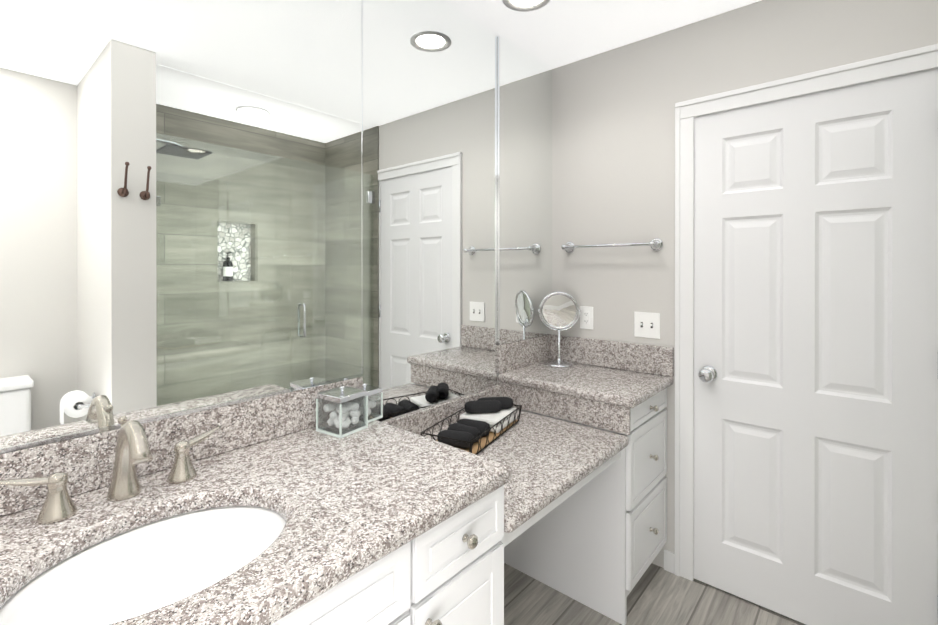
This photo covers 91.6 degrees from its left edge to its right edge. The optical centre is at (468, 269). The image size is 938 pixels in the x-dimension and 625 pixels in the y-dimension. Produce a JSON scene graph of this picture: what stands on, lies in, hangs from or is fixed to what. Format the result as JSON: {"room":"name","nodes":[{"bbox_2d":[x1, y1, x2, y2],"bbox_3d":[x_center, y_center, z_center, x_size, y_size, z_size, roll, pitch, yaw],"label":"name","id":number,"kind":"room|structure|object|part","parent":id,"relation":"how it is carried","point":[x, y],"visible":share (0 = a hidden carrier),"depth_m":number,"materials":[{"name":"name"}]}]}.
{"room":"bathroom","nodes":[
{"label":"bathroom","id":0,"kind":"room"},
{"bbox_2d":[382,373,498,421],"bbox_3d":[-0.583,0.141,1.377,0.100,2.450,3.200,0,0,41],"label":"wall","id":1,"kind":"structure","parent":0,"point":[452,399],"depth_m":1.91,"materials":[{"name":"grey paint"}]},
{"bbox_2d":[0,0,362,453],"bbox_3d":[-0.816,-0.362,1.013,0.020,1.440,1.385,0,0,41],"label":"mirror panel","id":2,"kind":"object","parent":1,"relation":"attached to","point":[181,207],"visible":1,"depth_m":1.11,"materials":[{"name":"grey"}]},
{"bbox_2d":[0,334,551,517],"bbox_3d":[-0.412,0.415,1.480,0.020,0.131,2.618,0,0,41],"label":"backsplash","id":3,"kind":"structure","parent":1,"relation":"attached to","point":[88,461],"depth_m":1.12,"materials":[{"name":"grey stone"}]},
{"bbox_2d":[363,0,496,421],"bbox_3d":[-0.120,-0.274,1.827,0.006,1.618,0.756,0,0,41],"label":"mirror panel","id":4,"kind":"object","parent":1,"relation":"attached to","point":[429,203],"visible":0.82,"depth_m":1.78,"materials":[{"name":"clear mirror"}]},
{"bbox_2d":[497,35,551,344],"bbox_3d":[0.289,-0.369,2.288,0.020,1.430,0.474,0,0,41],"label":"mirror panel","id":5,"kind":"object","parent":1,"relation":"attached to","point":[524,183],"visible":1,"depth_m":2.25,"materials":[{"name":"grey"}]},
{"bbox_2d":[664,549,674,573],"bbox_3d":[0.305,1.323,0.610,2.249,0.090,2.999,0,0,41],"label":"baseboard","id":6,"kind":"structure","parent":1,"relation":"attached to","point":[669,561],"depth_m":2.06,"materials":[{"name":"white wood"}]},
{"bbox_2d":[442,0,760,68],"bbox_3d":[0.305,-1.132,0.605,2.450,0.100,3.200,0,0,41],"label":"ceiling","id":7,"kind":"structure","parent":0,"point":[552,34],"depth_m":1.99,"materials":[{"name":"white paint"}]},
{"bbox_2d":[502,0,549,11],"bbox_3d":[0.230,-1.081,1.808,0.196,0.007,0.196,0,0,41],"label":"recessed light","id":8,"kind":"object","parent":7,"relation":"in","point":[523,5],"visible":1,"depth_m":1.86,"materials":[{"name":"white glass"}]},
{"bbox_2d":[504,563,805,624],"bbox_3d":[0.305,1.418,0.610,2.450,0.100,3.200,0,0,41],"label":"floor","id":9,"kind":"structure","parent":0,"point":[658,595],"depth_m":1.85,"materials":[{"name":"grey wood"}]},
{"bbox_2d":[264,378,672,624],"bbox_3d":[-0.171,0.944,1.279,0.650,0.844,2.608,0,0,41],"label":"bathroom vanity","id":10,"kind":"object","parent":9,"relation":"on","point":[583,514],"depth_m":1.71,"materials":[{"name":"white wood"}]},
{"bbox_2d":[0,417,515,624],"bbox_3d":[-0.582,0.502,0.812,0.639,0.040,1.385,0,0,41],"label":"countertop","id":11,"kind":"structure","parent":10,"relation":"on","point":[359,495],"depth_m":0.94,"materials":[{"name":"grey stone"}]},
{"bbox_2d":[0,416,220,524],"bbox_3d":[-0.696,0.395,0.940,0.174,0.174,0.396,0,0,41],"label":"faucet","id":12,"kind":"object","parent":11,"relation":"on","point":[132,451],"visible":1,"depth_m":0.93,"materials":[{"name":"silver metal"}]},
{"bbox_2d":[0,482,307,624],"bbox_3d":[-0.539,0.592,0.804,0.390,0.163,0.482,0,0,41],"label":"sink","id":13,"kind":"object","parent":11,"relation":"in","point":[105,579],"depth_m":0.90,"materials":[{"name":"white ceramic"}]},
{"bbox_2d":[316,386,367,437],"bbox_3d":[-0.382,0.415,1.373,0.107,0.131,0.107,0,0,33],"label":"jar","id":14,"kind":"object","parent":11,"relation":"on","point":[342,406],"visible":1,"depth_m":1.35,"materials":[{"name":"clear glass"}]},
{"bbox_2d":[349,383,382,423],"bbox_3d":[-0.336,0.423,1.471,0.081,0.115,0.081,0,0,33],"label":"jar","id":15,"kind":"object","parent":11,"relation":"on","point":[373,390],"visible":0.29,"depth_m":1.47,"materials":[{"name":"clear glass"}]},
{"bbox_2d":[420,397,521,454],"bbox_3d":[0.025,0.571,1.731,0.198,0.104,0.454,0,0,28],"label":"basket","id":16,"kind":"object","parent":10,"relation":"in","point":[481,424],"visible":0.96,"depth_m":1.71,"materials":[{"name":"black metal"}]},
{"bbox_2d":[498,358,672,405],"bbox_3d":[0.525,0.499,2.086,0.643,0.040,0.474,0,0,41],"label":"countertop","id":17,"kind":"structure","parent":10,"relation":"on","point":[630,387],"depth_m":1.99,"materials":[{"name":"grey stone"}]},
{"bbox_2d":[538,291,580,366],"bbox_3d":[0.457,0.292,2.309,0.190,0.372,0.144,0,0,41],"label":"makeup mirror","id":18,"kind":"object","parent":17,"relation":"on","point":[558,311],"visible":0.98,"depth_m":2.30,"materials":[{"name":"silver metal"}]},
{"bbox_2d":[552,0,937,567],"bbox_3d":[1.358,0.140,1.746,2.350,2.450,0.100,0,0,41],"label":"wall","id":19,"kind":"structure","parent":0,"point":[613,146],"depth_m":2.12,"materials":[{"name":"grey paint"}]},
{"bbox_2d":[580,306,592,329],"bbox_3d":[0.600,0.244,2.330,0.072,0.115,0.009,0,0,41],"label":"electrical outlet plate","id":20,"kind":"object","parent":19,"relation":"attached to","point":[586,317],"visible":1,"depth_m":2.33,"materials":[{"name":"white plastic"}]},
{"bbox_2d":[561,238,662,252],"bbox_3d":[0.674,-0.118,2.223,0.505,0.060,0.073,0,0,41],"label":"towel rail","id":21,"kind":"object","parent":19,"relation":"attached to","point":[655,244],"visible":1,"depth_m":2.15,"materials":[{"name":"silver metal"}]},
{"bbox_2d":[552,335,673,377],"bbox_3d":[0.682,0.413,2.251,0.622,0.131,0.020,0,0,41],"label":"backsplash","id":22,"kind":"structure","parent":19,"relation":"attached to","point":[647,359],"depth_m":2.21,"materials":[{"name":"grey stone"}]},
{"bbox_2d":[634,312,659,338],"bbox_3d":[0.829,0.257,2.128,0.118,0.118,0.015,0,0,41],"label":"switch plate","id":23,"kind":"object","parent":19,"relation":"attached to","point":[646,324],"visible":1,"depth_m":2.13,"materials":[{"name":"white plastic"}]},
{"bbox_2d":[675,44,937,580],"bbox_3d":[1.242,0.310,1.768,0.842,2.110,0.018,0,0,41],"label":"door frame","id":24,"kind":"structure","parent":19,"relation":"attached to","point":[888,66],"depth_m":2.00,"materials":[{"name":"white wood"}]},
{"bbox_2d":[694,68,937,624],"bbox_3d":[1.283,0.343,1.764,0.764,2.029,0.048,0,0,41],"label":"door","id":25,"kind":"structure","parent":19,"relation":"in","point":[816,348],"depth_m":1.72,"materials":[{"name":"white wood"}]},
{"bbox_2d":[698,366,717,382],"bbox_3d":[1.011,0.445,1.937,0.066,0.066,0.071,0,0,41],"label":"door knob","id":26,"kind":"object","parent":25,"relation":"attached to","point":[706,374],"depth_m":1.92,"materials":[{"name":"silver metal"}]},
{"bbox_3d":[1.555,0.321,1.505,0.013,1.698,0.013,0,0,41],"label":"door hinges","id":27,"kind":"part","parent":25,"relation":"part of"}
]}

